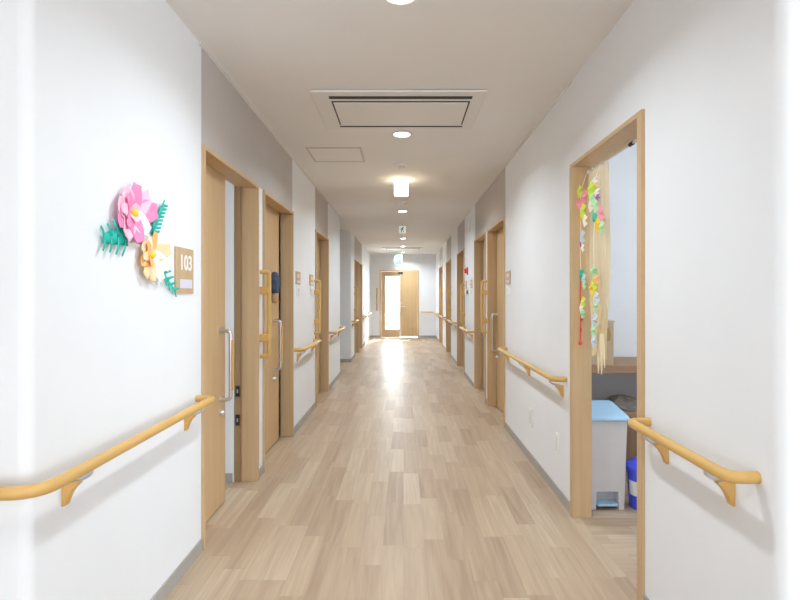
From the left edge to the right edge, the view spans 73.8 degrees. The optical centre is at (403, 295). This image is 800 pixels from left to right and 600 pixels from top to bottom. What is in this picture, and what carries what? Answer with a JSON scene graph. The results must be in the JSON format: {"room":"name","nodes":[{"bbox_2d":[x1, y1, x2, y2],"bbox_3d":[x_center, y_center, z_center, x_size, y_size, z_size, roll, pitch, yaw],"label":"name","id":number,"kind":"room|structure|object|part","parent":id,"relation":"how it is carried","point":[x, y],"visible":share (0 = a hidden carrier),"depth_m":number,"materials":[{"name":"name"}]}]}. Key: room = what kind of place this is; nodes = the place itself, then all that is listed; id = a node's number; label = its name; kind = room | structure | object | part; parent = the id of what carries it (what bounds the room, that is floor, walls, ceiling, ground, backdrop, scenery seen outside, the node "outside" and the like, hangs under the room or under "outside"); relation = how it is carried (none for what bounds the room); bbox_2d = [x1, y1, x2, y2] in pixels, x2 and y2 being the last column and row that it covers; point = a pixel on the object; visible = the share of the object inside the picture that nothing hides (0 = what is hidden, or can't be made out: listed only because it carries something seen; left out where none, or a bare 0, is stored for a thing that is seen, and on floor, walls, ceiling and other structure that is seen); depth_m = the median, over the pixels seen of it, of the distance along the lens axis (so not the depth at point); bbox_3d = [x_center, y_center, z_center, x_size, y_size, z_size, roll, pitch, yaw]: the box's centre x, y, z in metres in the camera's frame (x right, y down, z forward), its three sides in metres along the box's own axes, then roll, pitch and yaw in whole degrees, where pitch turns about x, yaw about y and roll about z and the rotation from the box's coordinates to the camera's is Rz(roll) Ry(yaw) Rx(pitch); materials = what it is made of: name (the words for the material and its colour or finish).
{"room":"nursing home corridor","nodes":[
{"label":"nursing home corridor","id":0,"kind":"room"},
{"bbox_2d":[0,0,16,599],"bbox_3d":[-2.565,0.010,1.465,3.070,2.500,0.090,0,0,0],"label":"wall","id":1,"kind":"structure","parent":0,"point":[8,8],"depth_m":1.42,"materials":[{"name":"white paint"}]},
{"bbox_2d":[36,0,339,599],"bbox_3d":[-1.042,0.010,4.925,0.085,2.500,6.950,0,0,0],"label":"wall","id":2,"kind":"structure","parent":0,"point":[126,93],"depth_m":1.92,"materials":[{"name":"white paint"}]},
{"bbox_2d":[17,0,35,599],"bbox_3d":[-1.015,0.010,1.435,0.030,2.500,0.030,0,0,0],"label":"trim","id":3,"kind":"structure","parent":2,"relation":"attached to","point":[26,9],"depth_m":1.43,"materials":[{"name":"white paint"}]},
{"bbox_2d":[0,395,214,506],"bbox_3d":[-1.410,0.549,1.958,1.014,0.137,1.269,0,0,0],"label":"handrail","id":4,"kind":"object","parent":2,"relation":"attached to","point":[69,480],"visible":1,"depth_m":1.56,"materials":[{"name":"brown wood"}]},
{"bbox_3d":[-0.948,0.531,1.570,0.069,0.036,0.017,0,0,0],"label":"bracket arm","id":5,"kind":"part","parent":4,"relation":"part of","materials":[{"name":"grey metal"}]},
{"bbox_2d":[100,219,127,256],"bbox_3d":[-0.986,-0.204,1.821,0.013,0.138,0.196,0,0,0],"label":"paper leaf","id":6,"kind":"object","parent":2,"relation":"attached to","point":[117,236],"visible":0.91,"depth_m":1.82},
{"bbox_2d":[117,182,158,243],"bbox_3d":[-0.981,-0.298,1.965,0.030,0.223,0.304,0,0,0],"label":"paper flower","id":7,"kind":"object","parent":2,"relation":"attached to","point":[136,209],"visible":1,"depth_m":1.95,"materials":[{"name":"pink paper"}]},
{"bbox_3d":[-0.981,-0.301,1.942,0.030,0.033,0.032,0,0,0],"label":"flower","id":8,"kind":"part","parent":7,"relation":"part of","materials":[{"name":"yellow paper"}]},
{"bbox_2d":[141,231,170,283],"bbox_3d":[-0.983,-0.149,2.109,0.026,0.209,0.261,0,0,0],"label":"paper flower","id":9,"kind":"object","parent":2,"relation":"attached to","point":[154,261],"visible":1,"depth_m":2.10,"materials":[{"name":"paper"}]},
{"bbox_3d":[-0.983,-0.159,2.086,0.026,0.028,0.028,0,0,0],"label":"flower","id":10,"kind":"part","parent":9,"relation":"part of","materials":[{"name":"yellow paper"}]},
{"bbox_2d":[150,200,167,235],"bbox_3d":[-0.986,-0.313,2.149,0.013,0.162,0.136,0,0,0],"label":"paper leaf","id":11,"kind":"object","parent":2,"relation":"attached to","point":[155,223],"visible":0.94,"depth_m":2.15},
{"bbox_2d":[164,270,178,296],"bbox_3d":[-0.986,-0.050,2.254,0.013,0.115,0.143,0,0,0],"label":"paper leaf","id":12,"kind":"object","parent":2,"relation":"attached to","point":[165,272],"visible":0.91,"depth_m":2.25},
{"bbox_2d":[174,246,193,292],"bbox_3d":[-0.994,-0.113,2.420,0.012,0.205,0.195,0,0,0],"label":"room sign","id":13,"kind":"object","parent":2,"relation":"attached to","point":[183,257],"visible":1,"depth_m":2.40,"materials":[{"name":"brown wood"}]},
{"bbox_2d":[201,144,258,549],"bbox_3d":[-1.062,0.254,3.001,0.159,2.012,1.282,0,0,0],"label":"door","id":14,"kind":"structure","parent":2,"relation":"in","point":[244,348],"depth_m":3.21,"materials":[{"name":"brown wood"}]},
{"bbox_3d":[-1.054,0.415,3.170,0.073,0.446,0.036,0,0,0],"label":"pull handle","id":15,"kind":"part","parent":14,"relation":"part of","materials":[{"name":"silver metal"}]},
{"bbox_3d":[-1.119,0.645,3.597,0.026,0.072,0.010,0,0,0],"label":"strike plate","id":16,"kind":"part","parent":14,"relation":"part of","materials":[{"name":"black plastic"}]},
{"bbox_3d":[-1.119,0.840,3.597,0.026,0.072,0.010,0,0,0],"label":"strike plate","id":17,"kind":"part","parent":14,"relation":"part of","materials":[{"name":"black plastic"}]},
{"bbox_2d":[150,336,369,599],"bbox_3d":[-2.296,1.230,8.725,2.608,0.060,14.550,0,0,0],"label":"baseboard","id":18,"kind":"structure","parent":2,"relation":"attached to","point":[168,585],"depth_m":2.47,"materials":[{"name":"plastic"}]},
{"bbox_2d":[260,270,270,358],"bbox_3d":[-0.962,0.130,3.720,0.077,0.619,0.044,0,0,0],"label":"grab bar","id":19,"kind":"object","parent":2,"relation":"attached to","point":[263,290],"visible":1,"depth_m":3.71,"materials":[{"name":"brown wood"}]},
{"bbox_2d":[262,190,293,472],"bbox_3d":[-1.056,0.255,4.285,0.147,2.010,1.014,0,0,0],"label":"door","id":20,"kind":"structure","parent":2,"relation":"in","point":[281,358],"depth_m":4.57,"materials":[{"name":"brown wood"}]},
{"bbox_2d":[271,272,279,302],"bbox_3d":[-1.052,-0.066,4.360,0.074,0.258,0.196,0,0,0],"label":"ornament","id":21,"kind":"object","parent":20,"relation":"attached to","point":[275,279],"visible":0.93,"depth_m":4.31,"materials":[{"name":"blue fabric"}]},
{"bbox_3d":[-1.054,0.415,4.460,0.073,0.446,0.036,0,0,0],"label":"pull handle","id":22,"kind":"part","parent":20,"relation":"part of","materials":[{"name":"silver metal"}]},
{"bbox_2d":[198,41,370,254],"bbox_3d":[-0.994,-1.233,9.300,0.012,0.014,13.400,0,0,0],"label":"trim","id":23,"kind":"structure","parent":2,"relation":"attached to","point":[200,43],"depth_m":3.56,"materials":[{"name":"white paint"}]},
{"bbox_2d":[295,271,300,284],"bbox_3d":[-0.994,-0.165,5.030,0.012,0.120,0.200,0,0,0],"label":"room sign","id":24,"kind":"object","parent":2,"relation":"attached to","point":[297,274],"visible":1,"depth_m":4.98,"materials":[{"name":"brown wood"}]},
{"bbox_2d":[296,286,299,294],"bbox_3d":[-0.992,-0.050,5.030,0.016,0.084,0.120,0,0,0],"label":"wall switch","id":25,"kind":"object","parent":2,"relation":"attached to","point":[297,287],"visible":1,"depth_m":4.99,"materials":[{"name":"white plastic"}]},
{"bbox_2d":[294,339,320,360],"bbox_3d":[-0.951,0.549,5.390,0.097,0.137,1.054,0,0,0],"label":"handrail","id":26,"kind":"object","parent":2,"relation":"attached to","point":[316,342],"visible":0.99,"depth_m":5.06,"materials":[{"name":"brown wood"}]},
{"bbox_3d":[-0.951,0.498,5.390,0.097,0.034,1.054,0,0,0],"label":"rail","id":27,"kind":"part","parent":26,"relation":"part of","materials":[{"name":"brown wood"}]},
{"bbox_2d":[309,274,312,285],"bbox_3d":[-0.994,-0.165,5.760,0.012,0.120,0.200,0,0,0],"label":"room sign","id":28,"kind":"object","parent":2,"relation":"attached to","point":[310,275],"visible":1,"depth_m":5.68,"materials":[{"name":"brown wood"}]},
{"bbox_2d":[314,279,320,334],"bbox_3d":[-0.962,0.130,5.970,0.077,0.619,0.044,0,0,0],"label":"grab bar","id":29,"kind":"object","parent":2,"relation":"attached to","point":[316,292],"visible":1,"depth_m":5.96,"materials":[{"name":"brown wood"}]},
{"bbox_2d":[315,229,328,406],"bbox_3d":[-1.056,0.255,6.535,0.147,2.010,1.014,0,0,0],"label":"door","id":30,"kind":"structure","parent":2,"relation":"in","point":[321,241],"depth_m":7.01,"materials":[{"name":"brown wood"}]},
{"bbox_2d":[329,326,344,340],"bbox_3d":[-0.951,0.549,7.725,0.097,0.137,1.184,0,0,0],"label":"handrail","id":31,"kind":"object","parent":2,"relation":"attached to","point":[341,328],"visible":0.99,"depth_m":7.30,"materials":[{"name":"brown wood"}]},
{"bbox_3d":[-0.951,0.498,7.725,0.097,0.034,1.184,0,0,0],"label":"rail","id":32,"kind":"part","parent":31,"relation":"part of","materials":[{"name":"brown wood"}]},
{"bbox_2d":[225,180,233,481],"bbox_3d":[-2.373,0.010,3.650,2.455,2.500,0.100,0,0,0],"label":"wall","id":33,"kind":"structure","parent":0,"point":[229,188],"depth_m":3.60,"materials":[{"name":"white paint"}]},
{"bbox_2d":[225,473,231,481],"bbox_3d":[-2.353,1.230,3.596,2.395,0.060,0.008,0,0,0],"label":"baseboard","id":34,"kind":"structure","parent":33,"relation":"attached to","point":[228,476],"depth_m":3.59,"materials":[{"name":"plastic"}]},
{"bbox_2d":[279,216,280,375],"bbox_3d":[-2.342,0.010,8.357,2.515,2.500,0.085,0,0,0],"label":"wall","id":35,"kind":"structure","parent":0,"point":[279,216],"depth_m":8.32,"materials":[{"name":"white paint"}]},
{"bbox_2d":[340,230,345,358],"bbox_3d":[-2.342,0.010,10.143,2.515,2.500,0.085,0,0,0],"label":"wall","id":36,"kind":"structure","parent":0,"point":[342,232],"depth_m":10.10,"materials":[{"name":"white paint"}]},
{"bbox_2d":[346,230,369,358],"bbox_3d":[-1.042,0.010,13.050,0.085,2.500,5.900,0,0,0],"label":"wall","id":37,"kind":"structure","parent":0,"point":[355,249],"depth_m":10.66,"materials":[{"name":"white paint"}]},
{"bbox_2d":[354,287,357,316],"bbox_3d":[-0.962,0.130,10.800,0.077,0.619,0.044,0,0,0],"label":"grab bar","id":38,"kind":"object","parent":37,"relation":"attached to","point":[356,292],"visible":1,"depth_m":10.79,"materials":[{"name":"brown wood"}]},
{"bbox_2d":[354,259,358,353],"bbox_3d":[-1.056,0.255,11.310,0.147,2.010,0.904,0,0,0],"label":"door","id":39,"kind":"structure","parent":37,"relation":"in","point":[356,263],"depth_m":11.73,"materials":[{"name":"brown wood"}]},
{"bbox_2d":[359,262,361,347],"bbox_3d":[-1.056,0.255,12.310,0.147,2.010,0.944,0,0,0],"label":"door","id":40,"kind":"structure","parent":37,"relation":"in","point":[360,264],"depth_m":12.75,"materials":[{"name":"brown wood"}]},
{"bbox_2d":[166,0,633,253],"bbox_3d":[1.100,-1.315,5.875,11.000,0.150,20.550,0,0,0],"label":"ceiling","id":41,"kind":"structure","parent":0,"point":[524,53],"depth_m":2.96,"materials":[{"name":"paint"}]},
{"bbox_2d":[306,147,364,161],"bbox_3d":[-0.588,-1.237,4.695,0.465,0.006,0.470,0,0,0],"label":"access panel","id":42,"kind":"object","parent":41,"relation":"attached to","point":[318,154],"visible":1,"depth_m":4.68,"materials":[{"name":"grey"}]},
{"bbox_2d":[393,253,401,262],"bbox_3d":[-0.170,-1.090,15.416,0.240,0.300,0.047,0,0,0],"label":"exit sign","id":43,"kind":"object","parent":41,"relation":"hanging from","point":[397,258],"visible":1,"depth_m":15.40,"materials":[{"name":"white plastic"}]},
{"bbox_2d":[310,90,486,128],"bbox_3d":[-0.030,-1.228,3.560,1.070,0.021,0.720,0,0,0],"label":"air conditioner","id":44,"kind":"object","parent":41,"relation":"attached to","point":[338,109],"visible":1,"depth_m":3.47,"materials":[{"name":"white plastic"}]},
{"bbox_2d":[333,102,467,124],"bbox_3d":[-0.018,-1.226,3.589,0.855,0.018,0.434,0,0,0],"label":"grille","id":45,"kind":"object","parent":44,"relation":"attached to","point":[345,113],"depth_m":3.56,"materials":[{"name":"white"}]},
{"bbox_2d":[394,179,407,195],"bbox_3d":[-0.023,-1.156,5.720,0.150,0.168,0.070,0,0,0],"label":"hanging light","id":46,"kind":"object","parent":41,"relation":"hanging from","point":[400,185],"visible":1,"depth_m":5.69,"materials":[{"name":"white plastic"}]},
{"bbox_2d":[385,0,416,4],"bbox_3d":[-0.012,-1.236,2.190,0.156,0.009,0.156,0,0,0],"label":"recessed light","id":47,"kind":"object","parent":41,"relation":"in","point":[394,2],"visible":1,"depth_m":2.24,"materials":[{"name":"white plastic"}]},
{"bbox_2d":[395,163,407,169],"bbox_3d":[-0.020,-1.217,5.050,0.123,0.046,0.124,0,0,0],"label":"smoke detector","id":48,"kind":"object","parent":41,"relation":"attached to","point":[401,166],"visible":1,"depth_m":5.02,"materials":[{"name":"white plastic"}]},
{"bbox_2d":[392,131,411,137],"bbox_3d":[-0.012,-1.236,4.090,0.156,0.009,0.156,0,0,0],"label":"recessed light","id":49,"kind":"object","parent":41,"relation":"in","point":[400,134],"visible":1,"depth_m":4.09,"materials":[{"name":"white plastic"}]},
{"bbox_2d":[382,248,422,249],"bbox_3d":[-0.030,-1.228,14.110,1.070,0.021,0.720,0,0,0],"label":"air conditioner","id":50,"kind":"object","parent":41,"relation":"attached to","point":[382,248],"visible":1,"depth_m":13.86,"materials":[{"name":"white plastic"}]},
{"bbox_2d":[387,249,418,249],"bbox_3d":[-0.018,-1.226,14.139,0.855,0.018,0.434,0,0,0],"label":"grille","id":51,"kind":"object","parent":50,"relation":"attached to","point":[387,249],"depth_m":14.10,"materials":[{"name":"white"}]},
{"bbox_2d":[399,226,405,233],"bbox_3d":[-0.020,-1.163,9.416,0.125,0.135,0.047,0,0,0],"label":"exit sign","id":52,"kind":"object","parent":41,"relation":"hanging from","point":[402,229],"visible":1,"depth_m":9.40,"materials":[{"name":"white plastic"}]},
{"bbox_2d":[398,201,406,204],"bbox_3d":[-0.010,-1.217,7.050,0.119,0.046,0.120,0,0,0],"label":"smoke detector","id":53,"kind":"object","parent":41,"relation":"attached to","point":[399,202],"visible":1,"depth_m":7.01,"materials":[{"name":"white plastic"}]},
{"bbox_2d":[164,337,636,599],"bbox_3d":[0.000,1.320,5.975,8.400,0.120,20.350,0,0,0],"label":"floor","id":54,"kind":"structure","parent":0,"point":[401,482],"depth_m":3.10,"materials":[{"name":"brown wood"}]},
{"bbox_2d":[592,400,629,509],"bbox_3d":[1.202,0.965,3.264,0.235,0.590,0.329,0,0,0],"label":"pedal bin","id":55,"kind":"object","parent":54,"relation":"on","point":[609,422],"visible":0.77,"depth_m":3.13,"materials":[{"name":"grey plastic"}]},
{"bbox_3d":[1.202,0.701,3.264,0.235,0.061,0.329,0,0,0],"label":"lid","id":56,"kind":"part","parent":55,"relation":"part of","materials":[{"name":"blue plastic"}]},
{"bbox_2d":[592,357,636,471],"bbox_3d":[1.637,0.871,3.925,1.135,0.778,0.530,0,0,0],"label":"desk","id":57,"kind":"object","parent":54,"relation":"on","point":[621,364],"visible":0.02,"depth_m":3.74,"materials":[{"name":"brown wood"}]},
{"bbox_2d":[592,320,614,364],"bbox_3d":[1.295,0.329,3.875,0.340,0.306,0.360,0,0,0],"label":"cardboard box","id":58,"kind":"object","parent":57,"relation":"on","point":[610,325],"visible":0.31,"depth_m":3.70,"materials":[{"name":"brown cardboard"}]},
{"bbox_2d":[604,395,636,410],"bbox_3d":[1.589,0.771,3.929,0.300,0.085,0.295,0,0,38],"label":"folded cloth","id":59,"kind":"object","parent":57,"relation":"on","point":[624,402],"visible":0.61,"depth_m":3.84,"materials":[{"name":"grey fabric"}]},
{"bbox_3d":[1.663,1.022,3.752,0.355,0.325,0.016,0,0,0],"label":"cabinet door","id":60,"kind":"part","parent":57,"relation":"part of","materials":[{"name":"brown wood"}]},
{"bbox_2d":[626,457,636,510],"bbox_3d":[1.440,1.116,3.170,0.222,0.288,0.222,0,0,0],"label":"bin","id":61,"kind":"object","parent":54,"relation":"on","point":[631,464],"visible":0.23,"depth_m":3.14,"materials":[{"name":"blue plastic"}]},
{"bbox_3d":[1.440,1.000,3.170,0.222,0.056,0.222,0,0,0],"label":"lid","id":62,"kind":"part","parent":61,"relation":"part of","materials":[{"name":"blue plastic"}]},
{"bbox_2d":[370,254,435,334],"bbox_3d":[0.000,0.010,16.075,8.400,2.500,0.150,0,0,0],"label":"wall","id":63,"kind":"structure","parent":0,"point":[425,263],"depth_m":16.00,"materials":[{"name":"white paint"}]},
{"bbox_2d":[376,288,377,310],"bbox_3d":[-0.790,0.110,15.959,0.044,0.704,0.082,0,0,0],"label":"grab bar","id":64,"kind":"object","parent":63,"relation":"attached to","point":[376,288],"visible":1,"depth_m":15.93,"materials":[{"name":"brown wood"}]},
{"bbox_2d":[380,270,418,337],"bbox_3d":[-0.125,0.249,16.035,1.170,2.022,0.169,0,0,0],"label":"door","id":65,"kind":"structure","parent":63,"relation":"in","point":[408,279],"depth_m":16.00,"materials":[{"name":"brown wood"}]},
{"bbox_2d":[370,335,435,336],"bbox_3d":[-0.015,1.230,15.996,1.954,0.060,0.008,0,0,0],"label":"baseboard","id":66,"kind":"structure","parent":63,"relation":"attached to","point":[370,335],"depth_m":15.99,"materials":[{"name":"plastic"}]},
{"bbox_2d":[436,0,772,599],"bbox_3d":[1.012,0.010,8.700,0.085,2.500,14.600,0,0,0],"label":"wall","id":67,"kind":"structure","parent":0,"point":[700,72],"depth_m":1.85,"materials":[{"name":"white paint"}]},
{"bbox_2d":[439,265,442,343],"bbox_3d":[1.026,0.255,13.771,0.147,2.010,1.142,0,0,0],"label":"door","id":68,"kind":"structure","parent":67,"relation":"in","point":[440,267],"depth_m":14.31,"materials":[{"name":"brown wood"}]},
{"bbox_2d":[440,288,442,312],"bbox_3d":[0.932,0.130,13.150,0.077,0.619,0.044,0,0,0],"label":"grab bar","id":69,"kind":"object","parent":67,"relation":"attached to","point":[441,307],"visible":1,"depth_m":13.14,"materials":[{"name":"brown wood"}]},
{"bbox_2d":[446,259,450,356],"bbox_3d":[1.026,0.255,11.421,0.147,2.010,1.142,0,0,0],"label":"door","id":70,"kind":"structure","parent":67,"relation":"in","point":[448,263],"depth_m":11.96,"materials":[{"name":"brown wood"}]},
{"bbox_2d":[448,287,450,316],"bbox_3d":[0.932,0.130,10.800,0.077,0.619,0.044,0,0,0],"label":"grab bar","id":71,"kind":"object","parent":67,"relation":"attached to","point":[449,293],"visible":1,"depth_m":10.79,"materials":[{"name":"brown wood"}]},
{"bbox_2d":[447,319,456,328],"bbox_3d":[0.921,0.549,10.190,0.097,0.137,1.134,0,0,0],"label":"handrail","id":72,"kind":"object","parent":67,"relation":"attached to","point":[448,320],"visible":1,"depth_m":9.80,"materials":[{"name":"brown wood"}]},
{"bbox_2d":[457,248,464,370],"bbox_3d":[1.026,0.255,8.996,0.147,2.010,1.092,0,0,0],"label":"door","id":73,"kind":"structure","parent":67,"relation":"in","point":[460,255],"depth_m":9.52,"materials":[{"name":"brown wood"}]},
{"bbox_2d":[460,284,464,322],"bbox_3d":[0.932,0.130,8.400,0.077,0.619,0.044,0,0,0],"label":"grab bar","id":74,"kind":"object","parent":67,"relation":"attached to","point":[461,285],"visible":0.94,"depth_m":8.39,"materials":[{"name":"brown wood"}]},
{"bbox_2d":[459,326,473,339],"bbox_3d":[0.921,0.549,7.840,0.097,0.137,1.074,0,0,0],"label":"handrail","id":75,"kind":"object","parent":67,"relation":"attached to","point":[462,328],"visible":1,"depth_m":7.54,"materials":[{"name":"brown wood"}]},
{"bbox_3d":[0.921,0.498,7.840,0.097,0.034,1.074,0,0,0],"label":"rail","id":76,"kind":"part","parent":75,"relation":"part of","materials":[{"name":"brown wood"}]},
{"bbox_2d":[474,232,485,402],"bbox_3d":[1.026,0.255,6.731,0.147,2.010,0.962,0,0,0],"label":"door","id":77,"kind":"structure","parent":67,"relation":"in","point":[479,246],"depth_m":7.18,"materials":[{"name":"brown wood"}]},
{"bbox_2d":[481,280,486,332],"bbox_3d":[0.932,0.130,6.170,0.077,0.619,0.044,0,0,0],"label":"grab bar","id":78,"kind":"object","parent":67,"relation":"attached to","point":[483,292],"visible":0.84,"depth_m":6.16,"materials":[{"name":"brown wood"}]},
{"bbox_2d":[487,217,504,427],"bbox_3d":[1.026,0.255,5.583,0.147,2.010,1.017,0,0,0],"label":"door","id":79,"kind":"structure","parent":67,"relation":"in","point":[495,240],"depth_m":6.01,"materials":[{"name":"brown wood"}]},
{"bbox_3d":[1.024,0.415,6.000,0.073,0.446,0.036,0,0,0],"label":"pull handle","id":80,"kind":"part","parent":79,"relation":"part of","materials":[{"name":"brown wood"}]},
{"bbox_2d":[435,80,571,254],"bbox_3d":[0.964,-1.233,9.530,0.012,0.014,12.940,0,0,0],"label":"trim","id":81,"kind":"structure","parent":67,"relation":"attached to","point":[570,81],"depth_m":4.25,"materials":[{"name":"white paint"}]},
{"bbox_2d":[506,285,509,294],"bbox_3d":[0.962,-0.050,4.920,0.016,0.084,0.120,0,0,0],"label":"wall switch","id":82,"kind":"object","parent":67,"relation":"attached to","point":[508,286],"visible":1,"depth_m":4.88,"materials":[{"name":"white plastic"}]},
{"bbox_2d":[506,271,510,283],"bbox_3d":[0.964,-0.165,4.920,0.012,0.120,0.200,0,0,0],"label":"room sign","id":83,"kind":"object","parent":67,"relation":"attached to","point":[508,273],"visible":1,"depth_m":4.87,"materials":[{"name":"brown wood"}]},
{"bbox_2d":[529,407,532,426],"bbox_3d":[0.965,0.925,4.050,0.011,0.130,0.100,0,0,0],"label":"wall outlet","id":84,"kind":"object","parent":67,"relation":"attached to","point":[530,409],"visible":1,"depth_m":4.03,"materials":[{"name":"white plastic"}]},
{"bbox_2d":[498,347,566,396],"bbox_3d":[0.921,0.549,4.075,0.097,0.137,1.844,0,0,0],"label":"handrail","id":85,"kind":"object","parent":67,"relation":"attached to","point":[503,350],"visible":1,"depth_m":3.52,"materials":[{"name":"brown wood"}]},
{"bbox_2d":[436,336,648,599],"bbox_3d":[0.966,1.230,8.700,0.008,0.060,14.600,0,0,0],"label":"baseboard","id":86,"kind":"structure","parent":67,"relation":"attached to","point":[539,468],"depth_m":3.83,"materials":[{"name":"plastic"}]},
{"bbox_2d":[555,432,559,454],"bbox_3d":[0.964,0.927,3.340,0.013,0.125,0.060,0,0,0],"label":"wall outlet","id":87,"kind":"object","parent":67,"relation":"attached to","point":[557,436],"visible":1,"depth_m":3.32,"materials":[{"name":"white plastic"}]},
{"bbox_2d":[569,109,644,599],"bbox_3d":[1.026,0.255,2.601,0.147,2.010,0.922,0,0,0],"label":"door frame","id":88,"kind":"structure","parent":67,"relation":"in","point":[632,129],"depth_m":3.02,"materials":[{"name":"brown wood"}]},
{"bbox_2d":[586,139,636,174],"bbox_3d":[1.045,-0.695,2.600,0.022,0.022,0.840,0,0,0],"label":"curtain rod","id":89,"kind":"object","parent":88,"relation":"attached to","point":[631,143],"visible":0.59,"depth_m":2.60,"materials":[{"name":"white plastic"}]},
{"bbox_2d":[576,173,587,344],"bbox_3d":[1.007,-0.212,2.974,0.066,0.986,0.146,0,0,0],"label":"garland","id":90,"kind":"object","parent":89,"relation":"hanging from","point":[580,203],"visible":1,"depth_m":2.95,"materials":[{"name":"multicoloured paper"}]},
{"bbox_3d":[1.000,0.091,3.011,0.005,0.356,0.018,0,0,0],"label":"red cord","id":91,"kind":"part","parent":90,"relation":"part of","materials":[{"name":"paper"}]},
{"bbox_3d":[1.020,-0.218,3.011,0.042,0.974,0.015,0,0,0],"label":"cord","id":92,"kind":"part","parent":90,"relation":"part of","materials":[{"name":"beige paper"}]},
{"bbox_2d":[587,161,604,347],"bbox_3d":[1.006,-0.215,2.759,0.069,0.981,0.213,0,0,0],"label":"garland","id":93,"kind":"object","parent":89,"relation":"hanging from","point":[592,191],"visible":1,"depth_m":2.76,"materials":[{"name":"multicoloured paper"}]},
{"bbox_3d":[1.020,-0.220,2.798,0.042,0.971,0.015,0,0,0],"label":"cord","id":94,"kind":"part","parent":93,"relation":"part of","materials":[{"name":"beige paper"}]},
{"bbox_2d":[586,161,610,374],"bbox_3d":[1.035,-0.139,2.861,0.036,1.098,0.321,0,0,0],"label":"sheer curtain","id":95,"kind":"object","parent":89,"relation":"hanging from","point":[601,256],"visible":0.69,"depth_m":2.79,"materials":[{"name":"beige fabric"}]},
{"bbox_2d":[628,417,761,506],"bbox_3d":[0.921,0.549,1.780,0.097,0.137,0.674,0,0,0],"label":"handrail","id":96,"kind":"object","parent":67,"relation":"attached to","point":[726,479],"visible":1,"depth_m":1.58,"materials":[{"name":"brown wood"}]},
{"bbox_3d":[0.918,0.531,1.960,0.069,0.036,0.017,0,0,0],"label":"bracket arm","id":97,"kind":"part","parent":96,"relation":"part of","materials":[{"name":"grey metal"}]},
{"bbox_3d":[0.918,0.531,1.570,0.069,0.036,0.017,0,0,0],"label":"bracket arm","id":98,"kind":"part","parent":96,"relation":"part of","materials":[{"name":"grey metal"}]},
{"bbox_2d":[773,0,792,599],"bbox_3d":[0.985,0.010,1.385,0.030,2.500,0.030,0,0,0],"label":"trim","id":99,"kind":"structure","parent":67,"relation":"attached to","point":[782,9],"depth_m":1.38,"materials":[{"name":"white paint"}]},
{"bbox_2d":[592,142,636,398],"bbox_3d":[2.328,0.010,4.240,2.545,2.500,0.080,0,0,0],"label":"wall","id":100,"kind":"structure","parent":0,"point":[622,309],"depth_m":4.20,"materials":[{"name":"white paint"}]},
{"bbox_2d":[793,0,799,599],"bbox_3d":[3.750,0.010,1.415,5.500,2.500,0.090,0,0,0],"label":"wall","id":101,"kind":"structure","parent":0,"point":[796,3],"depth_m":1.37,"materials":[{"name":"white paint"}]},
{"label":"outside","id":102,"kind":"structure","parent":0,"visible":0},
{"bbox_2d":[385,313,398,328],"bbox_3d":[0.000,1.340,28.075,16.000,0.120,23.850,0,0,0],"label":"ground","id":103,"kind":"structure","parent":102,"point":[391,319],"depth_m":26.77,"materials":[{"name":"grey"}]}
]}

